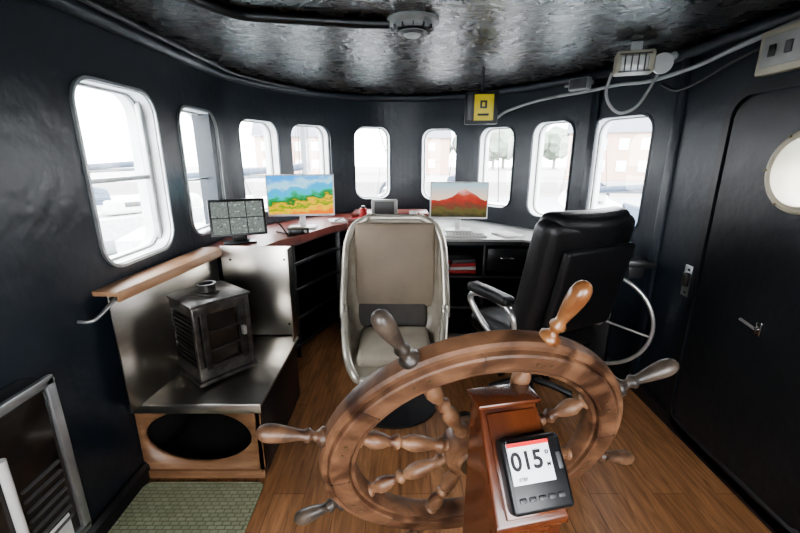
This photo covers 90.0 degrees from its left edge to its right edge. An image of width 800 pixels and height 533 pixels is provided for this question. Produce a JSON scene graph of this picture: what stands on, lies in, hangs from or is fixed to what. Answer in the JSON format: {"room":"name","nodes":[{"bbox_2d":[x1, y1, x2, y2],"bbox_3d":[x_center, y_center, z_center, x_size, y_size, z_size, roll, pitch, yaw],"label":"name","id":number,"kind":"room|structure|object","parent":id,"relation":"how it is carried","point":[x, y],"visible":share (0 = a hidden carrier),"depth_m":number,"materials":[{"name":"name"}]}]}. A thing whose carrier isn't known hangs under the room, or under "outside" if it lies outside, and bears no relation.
{"room":"ship wheelhouse","nodes":[
{"label":"ship wheelhouse","id":0,"kind":"room"},
{"bbox_2d":[0,0,222,521],"bbox_3d":[-1.410,0.229,1.101,0.120,2.270,4.000,0,16,0],"label":"wall","id":1,"kind":"structure","parent":0,"point":[52,261],"depth_m":1.63,"materials":[{"name":"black paint"}]},
{"bbox_2d":[0,374,91,532],"bbox_3d":[-1.286,0.770,1.303,0.129,0.685,0.445,0,16,0],"label":"wall heater","id":2,"kind":"object","parent":1,"relation":"attached to","point":[41,489],"visible":1,"depth_m":1.38,"materials":[{"name":"silver paint"}]},
{"bbox_2d":[0,458,29,532],"bbox_3d":[-1.235,0.804,1.292,0.028,0.420,0.028,0,15,0],"label":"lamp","id":3,"kind":"object","parent":2,"relation":"attached to","point":[11,506],"depth_m":1.27,"materials":[{"name":"white plastic"}]},
{"bbox_2d":[69,75,174,266],"bbox_3d":[-1.349,-0.456,2.001,0.026,0.852,0.592,0,16,0],"label":"bead","id":4,"kind":"object","parent":1,"relation":"attached to","point":[76,81],"visible":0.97,"depth_m":1.80,"materials":[{"name":"metal"}]},
{"bbox_2d":[80,79,170,263],"bbox_3d":[-1.425,-0.456,2.001,0.150,0.838,0.578,0,16,0],"label":"sleeve","id":5,"kind":"object","parent":1,"relation":"attached to","point":[161,243],"visible":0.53,"depth_m":2.24,"materials":[{"name":"white paint"}]},
{"bbox_2d":[77,83,156,260],"bbox_3d":[-1.430,-0.456,2.001,0.020,0.816,0.556,0,16,0],"label":"glass seal","id":6,"kind":"object","parent":5,"relation":"in","point":[125,95],"visible":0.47,"depth_m":2.11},
{"bbox_2d":[91,175,148,183],"bbox_3d":[-1.420,-0.437,2.006,0.030,0.022,0.540,0,16,0],"label":"bar","id":7,"kind":"object","parent":6,"relation":"attached to","point":[137,177],"visible":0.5,"depth_m":2.00,"materials":[{"name":"metal"}]},
{"bbox_2d":[86,414,197,532],"bbox_3d":[-1.335,1.275,1.391,0.030,0.100,4.000,0,16,0],"label":"baseboard","id":8,"kind":"structure","parent":1,"relation":"attached to","point":[118,504],"depth_m":1.95,"materials":[{"name":"black paint"}]},
{"bbox_2d":[134,101,162,238],"bbox_3d":[-1.410,-0.526,2.251,0.030,0.780,0.030,0,16,0],"label":"post","id":9,"kind":"object","parent":1,"relation":"attached to","point":[139,111],"visible":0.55,"depth_m":2.23,"materials":[{"name":"metal"}]},
{"bbox_2d":[183,107,222,233],"bbox_3d":[-1.425,-0.650,2.756,0.150,0.818,0.518,0,16,0],"label":"sleeve","id":10,"kind":"object","parent":1,"relation":"attached to","point":[206,229],"visible":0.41,"depth_m":2.81,"materials":[{"name":"white paint"}]},
{"bbox_2d":[177,105,225,235],"bbox_3d":[-1.349,-0.650,2.756,0.026,0.832,0.532,0,16,0],"label":"bead","id":11,"kind":"object","parent":10,"relation":"attached to","point":[182,107],"visible":0.71,"depth_m":2.57,"materials":[{"name":"metal"}]},
{"bbox_2d":[37,0,799,101],"bbox_3d":[0.185,-1.056,1.620,3.100,0.070,5.486,0,16,0],"label":"trim","id":12,"kind":"structure","parent":1,"relation":"attached to","point":[76,8],"depth_m":2.29,"materials":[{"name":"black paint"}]},
{"bbox_2d":[191,56,697,371],"bbox_3d":[0.303,-0.494,3.710,3.366,2.270,1.895,2,16,8],"label":"wall","id":13,"kind":"structure","parent":0,"point":[229,102],"depth_m":3.50,"materials":[{"name":"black paint"}]},
{"bbox_2d":[238,117,281,213],"bbox_3d":[-1.218,-0.875,3.528,0.027,0.812,0.512,6,17,21],"label":"bead","id":14,"kind":"object","parent":13,"relation":"attached to","point":[244,118],"visible":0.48,"depth_m":3.37,"materials":[{"name":"blue paint"}]},
{"bbox_2d":[245,119,279,211],"bbox_3d":[-1.288,-0.882,3.556,0.150,0.798,0.498,6,17,21],"label":"sleeve","id":15,"kind":"object","parent":13,"relation":"attached to","point":[274,142],"visible":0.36,"depth_m":3.72,"materials":[{"name":"white paint"}]},
{"bbox_2d":[242,120,273,209],"bbox_3d":[-1.293,-0.883,3.558,0.021,0.776,0.476,6,17,21],"label":"glass seal","id":16,"kind":"object","parent":15,"relation":"in","point":[262,123],"visible":0.31,"depth_m":3.70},
{"bbox_2d":[291,123,330,173],"bbox_3d":[-0.894,-1.028,4.044,0.026,0.792,0.482,13,20,39],"label":"bead","id":17,"kind":"object","parent":13,"relation":"attached to","point":[296,123],"visible":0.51,"depth_m":4.08,"materials":[{"name":"blue paint"}]},
{"bbox_2d":[295,124,328,173],"bbox_3d":[-0.952,-1.041,4.092,0.150,0.778,0.468,13,20,39],"label":"sleeve","id":18,"kind":"object","parent":13,"relation":"attached to","point":[325,136],"visible":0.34,"depth_m":4.20,"materials":[{"name":"white paint"}]},
{"bbox_2d":[296,125,324,173],"bbox_3d":[-0.955,-1.042,4.095,0.020,0.756,0.446,13,20,39],"label":"glass seal","id":19,"kind":"object","parent":18,"relation":"in","point":[317,128],"visible":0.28,"depth_m":4.19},
{"bbox_2d":[354,127,389,198],"bbox_3d":[-0.322,-1.148,4.457,0.408,0.778,0.150,-5,16,-16],"label":"sleeve","id":20,"kind":"object","parent":13,"relation":"attached to","point":[384,129],"visible":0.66,"depth_m":4.46,"materials":[{"name":"white paint"}]},
{"bbox_2d":[356,128,387,197],"bbox_3d":[-0.323,-1.149,4.462,0.386,0.756,0.020,-5,16,-16],"label":"glass seal","id":21,"kind":"object","parent":20,"relation":"in","point":[359,128],"visible":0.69,"depth_m":4.49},
{"bbox_2d":[354,125,390,199],"bbox_3d":[-0.300,-1.128,4.387,0.422,0.792,0.026,-5,16,-16],"label":"bead","id":22,"kind":"object","parent":13,"relation":"attached to","point":[362,125],"visible":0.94,"depth_m":4.37,"materials":[{"name":"blue paint"}]},
{"bbox_2d":[421,128,455,198],"bbox_3d":[0.446,-1.125,4.431,0.398,0.768,0.150,6,16,19],"label":"sleeve","id":23,"kind":"object","parent":13,"relation":"attached to","point":[427,131],"visible":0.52,"depth_m":4.47,"materials":[{"name":"white paint"}]},
{"bbox_2d":[424,129,452,197],"bbox_3d":[0.448,-1.126,4.435,0.376,0.746,0.020,6,16,19],"label":"glass seal","id":24,"kind":"object","parent":23,"relation":"in","point":[440,129],"visible":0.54,"depth_m":4.44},
{"bbox_2d":[420,127,456,200],"bbox_3d":[0.420,-1.106,4.362,0.412,0.782,0.026,6,16,19],"label":"bead","id":25,"kind":"object","parent":13,"relation":"attached to","point":[424,131],"visible":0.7,"depth_m":4.32,"materials":[{"name":"blue paint"}]},
{"bbox_2d":[478,127,508,207],"bbox_3d":[1.006,-0.999,4.050,0.150,0.788,0.418,-13,20,-39],"label":"window frame","id":26,"kind":"structure","parent":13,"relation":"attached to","point":[483,135],"depth_m":4.15,"materials":[{"name":"white paint"}]},
{"bbox_2d":[483,128,509,206],"bbox_3d":[1.010,-1.000,4.053,0.020,0.766,0.396,-13,20,-39],"label":"glass seal","id":27,"kind":"object","parent":26,"relation":"in","point":[489,131],"visible":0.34,"depth_m":4.14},
{"bbox_2d":[476,125,514,208],"bbox_3d":[0.949,-0.985,4.002,0.026,0.802,0.432,-13,20,-39],"label":"bead","id":28,"kind":"object","parent":13,"relation":"attached to","point":[511,128],"visible":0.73,"depth_m":3.93,"materials":[{"name":"blue paint"}]},
{"bbox_2d":[528,121,566,216],"bbox_3d":[1.379,-0.854,3.567,0.150,0.838,0.428,-10,18,-31],"label":"sleeve","id":29,"kind":"object","parent":13,"relation":"attached to","point":[539,127],"visible":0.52,"depth_m":3.72,"materials":[{"name":"white paint"}]},
{"bbox_2d":[533,122,568,214],"bbox_3d":[1.383,-0.855,3.570,0.021,0.816,0.406,-9,18,-31],"label":"glass seal","id":30,"kind":"object","parent":29,"relation":"in","point":[546,125],"visible":0.49,"depth_m":3.71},
{"bbox_2d":[525,119,574,217],"bbox_3d":[1.315,-0.844,3.528,0.026,0.852,0.442,-10,18,-31],"label":"bead","id":31,"kind":"object","parent":13,"relation":"attached to","point":[567,120],"visible":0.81,"depth_m":3.50,"materials":[{"name":"blue paint"}]},
{"bbox_2d":[564,76,593,91],"bbox_3d":[1.380,-1.389,3.062,0.157,0.090,0.200,-12,19,-37],"label":"junction box","id":32,"kind":"object","parent":13,"relation":"attached to","point":[581,83],"visible":1,"depth_m":2.99,"materials":[{"name":"grey plastic"}]},
{"bbox_2d":[579,79,603,209],"bbox_3d":[1.506,-0.381,3.301,0.050,2.270,0.070,-7,17,-25],"label":"trim","id":33,"kind":"structure","parent":13,"relation":"attached to","point":[593,130],"depth_m":3.13,"materials":[{"name":"blue paint"}]},
{"bbox_2d":[584,344,633,390],"bbox_3d":[0.301,0.567,3.944,3.130,0.100,1.768,2,16,8],"label":"baseboard","id":34,"kind":"structure","parent":13,"relation":"attached to","point":[619,371],"depth_m":3.08,"materials":[{"name":"black paint"}]},
{"bbox_2d":[589,115,646,208],"bbox_3d":[1.673,-0.692,3.019,0.150,0.838,0.518,-6,17,-22],"label":"sleeve","id":35,"kind":"object","parent":13,"relation":"attached to","point":[602,122],"visible":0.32,"depth_m":3.21,"materials":[{"name":"white paint"}]},
{"bbox_2d":[590,116,647,208],"bbox_3d":[1.677,-0.693,3.021,0.020,0.816,0.496,-6,17,-22],"label":"glass seal","id":36,"kind":"object","parent":35,"relation":"in","point":[611,120],"visible":0.26,"depth_m":3.19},
{"bbox_2d":[598,112,653,230],"bbox_3d":[1.603,-0.684,2.991,0.027,0.852,0.532,-6,17,-22],"label":"bead","id":37,"kind":"object","parent":13,"relation":"attached to","point":[638,113],"visible":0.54,"depth_m":2.77,"materials":[{"name":"blue paint"}]},
{"bbox_2d":[627,250,656,277],"bbox_3d":[1.591,-0.027,2.772,0.198,0.190,0.326,2,16,8],"label":"shelf","id":38,"kind":"object","parent":13,"relation":"attached to","point":[636,267],"visible":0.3,"depth_m":2.72,"materials":[{"name":"metal"}]},
{"bbox_2d":[628,255,656,268],"bbox_3d":[1.597,-0.051,2.764,0.230,0.040,0.349,0,15,0],"label":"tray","id":39,"kind":"object","parent":38,"relation":"on","point":[636,261],"depth_m":2.61,"materials":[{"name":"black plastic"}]},
{"bbox_2d":[94,0,799,94],"bbox_3d":[0.185,-1.104,1.547,3.311,0.060,5.811,0,16,0],"label":"ceiling","id":40,"kind":"structure","parent":0,"point":[517,42],"depth_m":2.16,"materials":[{"name":"black paint"}]},
{"bbox_2d":[78,0,306,90],"bbox_3d":[-1.204,-1.043,1.552,0.319,0.028,4.541,1,16,4],"label":"conduit pipe","id":41,"kind":"object","parent":40,"relation":"attached to","point":[91,3],"visible":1,"depth_m":2.14,"materials":[{"name":"metal"}]},
{"bbox_2d":[183,0,389,28],"bbox_3d":[-0.460,-1.038,1.503,0.824,0.046,0.852,0,15,0],"label":"pipe","id":42,"kind":"object","parent":40,"relation":"attached to","point":[214,7],"depth_m":1.80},
{"bbox_2d":[386,11,438,38],"bbox_3d":[0.060,-1.132,1.907,0.250,0.078,0.250,0,15,0],"label":"smoke detector","id":43,"kind":"object","parent":40,"relation":"attached to","point":[407,24],"depth_m":1.84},
{"bbox_2d":[464,66,498,124],"bbox_3d":[0.599,-1.250,2.927,0.240,0.395,0.061,2,16,8],"label":"display","id":44,"kind":"object","parent":40,"relation":"hanging from","point":[481,107],"visible":1,"depth_m":2.92,"materials":[{"name":"yellow plastic"}]},
{"bbox_2d":[612,41,656,76],"bbox_3d":[1.335,-1.184,2.272,0.200,0.168,0.141,6,16,19],"label":"lamp","id":45,"kind":"object","parent":40,"relation":"attached to","point":[636,61],"visible":1,"depth_m":2.24,"materials":[{"name":"beige paint"}]},
{"bbox_2d":[653,51,678,73],"bbox_3d":[1.571,-1.210,2.377,0.113,0.137,0.175,13,20,39],"label":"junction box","id":46,"kind":"object","parent":40,"relation":"attached to","point":[664,62],"visible":0.88,"depth_m":2.33,"materials":[{"name":"white plastic"}]},
{"bbox_2d":[605,73,658,114],"bbox_3d":[1.387,-1.043,2.409,0.284,0.241,0.043,4,16,13],"label":"cord","id":47,"kind":"object","parent":46,"relation":"hanging from","point":[611,107],"visible":0.99,"depth_m":2.42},
{"bbox_2d":[148,322,771,532],"bbox_3d":[0.185,1.142,2.170,3.311,0.060,5.811,0,16,0],"label":"floor","id":48,"kind":"structure","parent":0,"point":[667,488],"depth_m":2.12,"materials":[{"name":"laminate"}]},
{"bbox_2d":[108,482,262,532],"bbox_3d":[-1.010,1.207,1.788,0.616,0.017,0.616,0,16,0],"label":"floor mat","id":49,"kind":"object","parent":48,"relation":"on","point":[158,507],"visible":1,"depth_m":1.92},
{"bbox_2d":[91,246,299,477],"bbox_3d":[-1.030,0.501,2.318,0.680,1.085,0.907,0,16,0],"label":"stand","id":50,"kind":"object","parent":48,"relation":"on","point":[221,441],"visible":0.84,"depth_m":2.16,"materials":[{"name":"metal"}]},
{"bbox_2d":[77,297,116,323],"bbox_3d":[-1.286,0.175,1.756,0.066,0.083,0.232,4,16,15],"label":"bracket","id":51,"kind":"object","parent":50,"relation":"attached to","point":[114,299],"visible":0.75,"depth_m":1.70,"materials":[{"name":"metal"}]},
{"bbox_2d":[167,280,258,387],"bbox_3d":[-1.049,0.341,2.238,0.350,0.520,0.335,13,20,38],"label":"stove","id":52,"kind":"object","parent":50,"relation":"on","point":[211,318],"depth_m":2.15,"materials":[{"name":"grey metal"}]},
{"bbox_2d":[207,209,533,357],"bbox_3d":[-0.049,0.080,3.841,2.948,1.092,1.748,-3,16,-11],"label":"console","id":53,"kind":"object","parent":48,"relation":"on","point":[317,293],"visible":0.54,"depth_m":3.66,"materials":[{"name":"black wood"}]},
{"bbox_2d":[207,198,267,244],"bbox_3d":[-1.151,-0.325,2.843,0.370,0.312,0.191,-7,17,-23],"label":"computer monitor","id":54,"kind":"object","parent":53,"relation":"on","point":[237,219],"visible":1,"depth_m":2.79,"materials":[{"name":"black plastic"}]},
{"bbox_2d":[219,234,345,280],"bbox_3d":[-0.919,-0.136,3.634,0.589,0.020,1.928,7,17,23],"label":"shelf","id":55,"kind":"object","parent":53,"relation":"attached to","point":[305,252],"depth_m":3.71,"materials":[{"name":"black paint"}]},
{"bbox_2d":[252,276,339,335],"bbox_3d":[-0.919,0.307,3.757,0.589,0.020,1.928,7,17,23],"label":"shelf","id":56,"kind":"object","parent":53,"relation":"attached to","point":[318,294],"depth_m":3.83,"materials":[{"name":"metal"}]},
{"bbox_2d":[287,226,308,234],"bbox_3d":[-0.817,-0.288,3.213,0.160,0.045,0.115,-6,17,-22],"label":"radio","id":57,"kind":"object","parent":53,"relation":"on","point":[291,230],"visible":1,"depth_m":3.18,"materials":[{"name":"black plastic"}]},
{"bbox_2d":[265,174,334,228],"bbox_3d":[-0.842,-0.555,3.416,0.560,0.455,0.170,-2,16,-7],"label":"computer monitor","id":58,"kind":"object","parent":53,"relation":"on","point":[302,195],"visible":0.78,"depth_m":3.38,"materials":[{"name":"white plastic"}]},
{"bbox_2d":[273,298,340,348],"bbox_3d":[-0.919,0.538,3.821,0.589,0.020,1.928,7,17,23],"label":"shelf","id":59,"kind":"object","parent":53,"relation":"attached to","point":[321,318],"depth_m":3.84,"materials":[{"name":"black paint"}]},
{"bbox_2d":[296,254,341,291],"bbox_3d":[-0.919,0.076,3.693,0.589,0.020,1.928,7,17,23],"label":"shelf","id":60,"kind":"object","parent":53,"relation":"attached to","point":[310,272],"depth_m":3.78,"materials":[{"name":"black paint"}]},
{"bbox_2d":[328,218,346,222],"bbox_3d":[-0.600,-0.445,3.820,0.150,0.022,0.210,-5,16,-17],"label":"notebook","id":61,"kind":"object","parent":53,"relation":"on","point":[332,220],"visible":1,"depth_m":3.78,"materials":[{"name":"paper"}]},
{"bbox_2d":[371,199,396,213],"bbox_3d":[-0.150,-0.550,3.874,0.250,0.200,0.090,0,16,0],"label":"display screen","id":62,"kind":"object","parent":53,"relation":"on","point":[378,206],"visible":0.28,"depth_m":3.83,"materials":[{"name":"grey plastic"}]},
{"bbox_2d":[430,182,488,231],"bbox_3d":[0.531,-0.544,3.627,0.520,0.440,0.170,1,16,3],"label":"computer monitor","id":63,"kind":"object","parent":53,"relation":"on","point":[457,201],"visible":0.98,"depth_m":3.59,"materials":[{"name":"white plastic"}]},
{"bbox_2d":[448,255,475,273],"bbox_3d":[0.540,-0.021,3.543,0.240,0.123,0.208,0,16,0],"label":"book stack","id":64,"kind":"object","parent":53,"relation":"on","point":[458,264],"visible":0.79,"depth_m":3.46,"materials":[{"name":"paper"}]},
{"bbox_2d":[448,255,475,263],"bbox_3d":[0.540,-0.066,3.531,0.210,0.030,0.180,-2,16,-8],"label":"book","id":65,"kind":"object","parent":64,"relation":"on","point":[452,259],"depth_m":3.46,"materials":[{"name":"black paper"}]},
{"bbox_2d":[448,260,475,266],"bbox_3d":[0.540,-0.036,3.539,0.220,0.030,0.180,-2,16,-6],"label":"book","id":66,"kind":"object","parent":64,"relation":"on","point":[467,263],"depth_m":3.45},
{"bbox_2d":[448,264,475,269],"bbox_3d":[0.540,-0.006,3.547,0.230,0.030,0.180,-1,16,-3],"label":"book","id":67,"kind":"object","parent":64,"relation":"on","point":[451,266],"depth_m":3.46,"materials":[{"name":"paper"}]},
{"bbox_2d":[449,270,475,273],"bbox_3d":[0.540,0.024,3.556,0.240,0.030,0.180,0,15,0],"label":"book","id":68,"kind":"object","parent":64,"relation":"on","point":[450,271],"depth_m":3.47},
{"bbox_2d":[448,308,477,335],"bbox_3d":[0.932,0.464,4.090,1.193,0.020,1.323,0,15,0],"label":"shelf","id":69,"kind":"object","parent":53,"relation":"attached to","point":[459,323],"depth_m":3.78,"materials":[{"name":"black paint"}]},
{"bbox_2d":[444,232,486,236],"bbox_3d":[0.560,-0.273,3.432,0.360,0.019,0.120,1,16,3],"label":"keyboard","id":70,"kind":"object","parent":53,"relation":"on","point":[453,234],"visible":1,"depth_m":3.39,"materials":[{"name":"white plastic"}]},
{"bbox_2d":[449,278,517,308],"bbox_3d":[0.932,0.213,4.021,1.193,0.020,1.323,0,15,0],"label":"shelf","id":71,"kind":"object","parent":53,"relation":"attached to","point":[459,291],"depth_m":3.88,"materials":[{"name":"black paint"}]},
{"bbox_2d":[447,247,521,278],"bbox_3d":[0.932,-0.057,3.946,1.193,0.020,1.323,0,15,0],"label":"shelf","id":72,"kind":"object","parent":53,"relation":"attached to","point":[475,254],"depth_m":3.51,"materials":[{"name":"black paint"}]},
{"bbox_2d":[491,231,522,237],"bbox_3d":[0.932,-0.280,3.467,0.210,0.012,0.249,-5,16,-17],"label":"paper stack","id":73,"kind":"object","parent":53,"relation":"on","point":[505,234],"visible":1,"depth_m":3.42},
{"bbox_2d":[339,214,449,428],"bbox_3d":[-0.035,0.333,2.634,0.743,1.251,0.811,0,16,0],"label":"tub chair","id":74,"kind":"object","parent":48,"relation":"on","point":[397,264],"visible":0.84,"depth_m":2.78,"materials":[{"name":"leather"}]},
{"bbox_2d":[459,383,573,532],"bbox_3d":[0.212,0.826,0.997,0.240,1.176,0.399,-3,16,-12],"label":"pedestal","id":75,"kind":"object","parent":48,"relation":"on","point":[517,480],"visible":0.99,"depth_m":0.76,"materials":[{"name":"brown wood"}]},
{"bbox_2d":[256,280,679,532],"bbox_3d":[0.182,0.451,1.000,0.998,0.953,0.328,-2,16,-7],"label":"steering wheel","id":76,"kind":"object","parent":75,"relation":"attached to","point":[521,353],"visible":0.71,"depth_m":0.88,"materials":[{"name":"brown wood"}]},
{"bbox_2d":[467,206,635,407],"bbox_3d":[0.934,0.271,2.642,0.806,1.362,0.804,-8,17,-26],"label":"office chair","id":77,"kind":"object","parent":48,"relation":"on","point":[594,246],"visible":0.82,"depth_m":2.23,"materials":[{"name":"black leather"}]},
{"bbox_2d":[589,277,655,364],"bbox_3d":[1.476,0.434,2.957,0.707,0.884,0.250,13,20,38],"label":"wheel","id":78,"kind":"object","parent":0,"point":[599,345],"visible":0.34,"depth_m":2.85,"materials":[{"name":"metal"}]},
{"bbox_2d":[641,36,799,403],"bbox_3d":[1.780,0.289,0.884,0.120,2.270,3.550,0,16,0],"label":"wall","id":79,"kind":"structure","parent":0,"point":[710,98],"depth_m":2.36,"materials":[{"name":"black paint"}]},
{"bbox_2d":[497,18,799,118],"bbox_3d":[1.449,-1.197,2.610,0.324,0.252,2.703,-5,16,-16],"label":"cable","id":80,"kind":"object","parent":79,"relation":"attached to","point":[759,37],"visible":0.94,"depth_m":2.43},
{"bbox_2d":[629,57,693,374],"bbox_3d":[1.718,-0.202,2.655,0.050,2.270,0.070,-1,16,-3],"label":"trim","id":81,"kind":"structure","parent":79,"relation":"attached to","point":[681,99],"depth_m":2.58,"materials":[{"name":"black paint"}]},
{"bbox_2d":[661,47,759,91],"bbox_3d":[1.679,-1.002,1.966,0.045,0.138,1.126,-1,16,-2],"label":"cable","id":82,"kind":"object","parent":79,"relation":"attached to","point":[756,50],"visible":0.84,"depth_m":2.13,"materials":[{"name":"black plastic"}]},
{"bbox_2d":[633,383,799,532],"bbox_3d":[1.705,1.335,1.174,0.030,0.100,3.550,0,16,0],"label":"baseboard","id":83,"kind":"structure","parent":79,"relation":"attached to","point":[643,392],"depth_m":2.18,"materials":[{"name":"black paint"}]},
{"bbox_2d":[666,75,799,532],"bbox_3d":[1.694,0.161,1.850,0.052,1.960,0.960,0,16,0],"label":"door","id":84,"kind":"structure","parent":79,"relation":"in","point":[736,390],"depth_m":1.95,"materials":[{"name":"black paint"}]},
{"bbox_2d":[680,264,692,296],"bbox_3d":[1.702,0.087,2.380,0.035,0.190,0.080,0,16,0],"label":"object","id":85,"kind":"structure","parent":84,"relation":"attached to","point":[686,277],"depth_m":2.37,"materials":[{"name":"metal"}]},
{"bbox_2d":[754,321,762,336],"bbox_3d":[1.692,0.296,1.888,0.010,0.070,0.030,0,15,0],"label":"plate","id":86,"kind":"object","parent":84,"relation":"attached to","point":[759,325],"depth_m":1.88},
{"bbox_2d":[764,131,799,214],"bbox_3d":[1.758,-0.397,1.675,0.163,0.356,0.356,0,16,0],"label":"porthole ring","id":87,"kind":"object","parent":84,"relation":"in","point":[782,175],"visible":0.98,"depth_m":1.80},
{"bbox_2d":[754,21,799,76],"bbox_3d":[1.681,-0.949,1.740,0.068,0.190,0.260,0,16,0],"label":"switch panel","id":88,"kind":"object","parent":79,"relation":"attached to","point":[779,52],"visible":1,"depth_m":1.75,"materials":[{"name":"beige paint"}]},
{"bbox_2d":[767,44,776,56],"bbox_3d":[1.655,-0.960,1.778,0.015,0.050,0.030,0,15,0],"label":"switch","id":89,"kind":"object","parent":88,"relation":"attached to","point":[772,48],"depth_m":1.77,"materials":[{"name":"black plastic"}]},
{"label":"outside","id":90,"kind":"structure","parent":0,"visible":0},
{"bbox_2d":[90,167,643,196],"bbox_3d":[0.000,-16.050,70.785,170.000,1.600,60.000,0,15,0],"label":"quay","id":91,"kind":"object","parent":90,"point":[367,178],"depth_m":42.03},
{"bbox_2d":[254,136,319,174],"bbox_3d":[-14.000,-15.374,55.925,11.000,5.000,6.000,-3,16,-11],"label":"wall","id":92,"kind":"structure","parent":91,"relation":"on","point":[260,155],"depth_m":52.79,"materials":[{"name":"brick"}]},
{"bbox_2d":[251,123,317,136],"bbox_3d":[-14.000,-18.940,54.937,11.600,2.400,6.800,-3,16,-11],"label":"roof","id":93,"kind":"structure","parent":92,"relation":"on","point":[256,130],"depth_m":52.44,"materials":[{"name":"stone"}]},
{"bbox_2d":[311,142,318,150],"bbox_3d":[-11.346,-15.953,53.147,1.000,1.200,0.150,-3,16,-11],"label":"casement","id":94,"kind":"object","parent":92,"relation":"attached to","point":[314,145],"visible":0.8,"depth_m":53.08,"materials":[{"name":"glass"}]},
{"bbox_2d":[426,138,449,174],"bbox_3d":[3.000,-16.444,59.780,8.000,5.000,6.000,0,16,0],"label":"wall","id":95,"kind":"structure","parent":91,"relation":"on","point":[442,145],"depth_m":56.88,"materials":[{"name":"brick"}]},
{"bbox_2d":[427,131,451,138],"bbox_3d":[3.000,-20.009,58.791,8.600,2.400,6.800,0,16,0],"label":"roof","id":96,"kind":"structure","parent":95,"relation":"on","point":[433,134],"depth_m":56.37,"materials":[{"name":"stone"}]},
{"bbox_2d":[488,129,511,168],"bbox_3d":[18.381,-23.520,78.811,6.623,8.467,7.078,0,15,0],"label":"tree","id":97,"kind":"object","parent":91,"relation":"on","point":[505,134],"visible":0.54,"depth_m":75.89,"materials":[{"name":"green plant"}]},
{"bbox_2d":[500,129,513,168],"bbox_3d":[21.594,-24.635,82.835,6.873,8.464,6.803,0,15,0],"label":"tree","id":98,"kind":"object","parent":91,"relation":"on","point":[508,156],"visible":0.17,"depth_m":82.14,"materials":[{"name":"green plant"}]},
{"bbox_2d":[543,126,568,168],"bbox_3d":[32.161,-24.571,82.535,6.443,8.502,6.951,0,15,0],"label":"tree","id":99,"kind":"object","parent":91,"relation":"on","point":[557,148],"visible":0.67,"depth_m":80.10,"materials":[{"name":"green plant"}]},
{"bbox_2d":[565,132,650,180],"bbox_3d":[26.000,-12.435,45.325,13.000,5.000,6.000,6,17,22],"label":"wall","id":100,"kind":"structure","parent":91,"relation":"on","point":[634,154],"depth_m":43.00,"materials":[{"name":"brick"}]},
{"bbox_2d":[567,118,651,135],"bbox_3d":[26.000,-16.000,44.337,13.600,2.400,6.800,6,17,22],"label":"roof","id":101,"kind":"structure","parent":100,"relation":"on","point":[641,124],"depth_m":42.62,"materials":[{"name":"stone"}]},
{"bbox_2d":[615,161,626,171],"bbox_3d":[23.911,-10.837,43.305,1.000,1.200,0.150,6,17,22],"label":"casement","id":102,"kind":"object","parent":100,"relation":"attached to","point":[620,165],"visible":1,"depth_m":43.24,"materials":[{"name":"glass"}]},
{"bbox_2d":[618,138,629,149],"bbox_3d":[23.911,-13.053,42.691,1.000,1.200,0.150,6,17,22],"label":"casement","id":103,"kind":"object","parent":100,"relation":"attached to","point":[624,143],"visible":1,"depth_m":42.62,"materials":[{"name":"white paint"}]},
{"bbox_2d":[637,161,646,171],"bbox_3d":[25.845,-10.618,42.517,1.000,1.200,0.150,6,17,22],"label":"casement","id":104,"kind":"object","parent":100,"relation":"attached to","point":[641,164],"visible":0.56,"depth_m":42.49,"materials":[{"name":"white paint"}]},
{"bbox_2d":[640,138,650,149],"bbox_3d":[25.845,-12.835,41.903,1.000,1.200,0.150,6,17,22],"label":"casement","id":105,"kind":"object","parent":100,"relation":"attached to","point":[645,143],"visible":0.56,"depth_m":41.88,"materials":[{"name":"glass"}]},
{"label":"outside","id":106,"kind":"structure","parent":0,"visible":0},
{"bbox_2d":[111,197,640,255],"bbox_3d":[0.000,6.525,-7.530,160.000,0.150,102.000,0,15,0],"label":"harbour water","id":107,"kind":"structure","parent":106,"point":[546,204],"depth_m":37.96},
{"bbox_2d":[88,161,253,255],"bbox_3d":[-11.500,-7.853,16.501,3.374,14.690,10.400,15,21,42],"label":"sailboat","id":108,"kind":"object","parent":107,"relation":"on","point":[120,215],"visible":0.28,"depth_m":16.48,"materials":[{"name":"white fibreglass"},{"name":"aluminium"},{"name":"dark glass"}]},
{"bbox_2d":[115,127,385,252],"bbox_3d":[-4.500,-6.779,13.686,10.000,14.125,3.244,-5,16,-17],"label":"sailboat","id":109,"kind":"object","parent":107,"relation":"on","point":[133,239],"visible":0.19,"depth_m":14.25,"materials":[{"name":"white fibreglass"},{"name":"aluminium"},{"name":"dark glass"}]},
{"bbox_2d":[260,127,310,203],"bbox_3d":[-7.000,-10.515,28.216,3.115,13.560,9.600,3,16,9],"label":"sailboat","id":110,"kind":"object","parent":107,"relation":"on","point":[306,128],"visible":0.09,"depth_m":29.55,"materials":[{"name":"grey plastic"}]},
{"bbox_2d":[377,132,385,195],"bbox_3d":[0.000,-9.190,21.320,3.374,14.690,10.400,1,16,4],"label":"sailboat","id":111,"kind":"object","parent":107,"relation":"on","point":[382,190],"visible":0.05,"depth_m":21.17,"materials":[{"name":"grey plastic"}]},
{"bbox_2d":[447,129,506,204],"bbox_3d":[2.600,-6.651,12.165,3.374,14.690,10.400,6,17,20],"label":"sailboat","id":112,"kind":"object","parent":107,"relation":"on","point":[450,178],"visible":0.02,"depth_m":14.87,"materials":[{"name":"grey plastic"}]},
{"bbox_2d":[558,144,621,210],"bbox_3d":[11.000,-8.911,22.434,3.115,13.560,9.600,4,16,15],"label":"sailboat","id":113,"kind":"object","parent":107,"relation":"on","point":[603,201],"visible":0.12,"depth_m":22.32,"materials":[{"name":"grey plastic"}]},
{"bbox_2d":[599,184,642,225],"bbox_3d":[9.500,-5.426,11.986,8.800,12.430,2.855,6,17,22],"label":"sailboat","id":114,"kind":"object","parent":107,"relation":"on","point":[625,189],"visible":0.1,"depth_m":13.47,"materials":[{"name":"grey plastic"}]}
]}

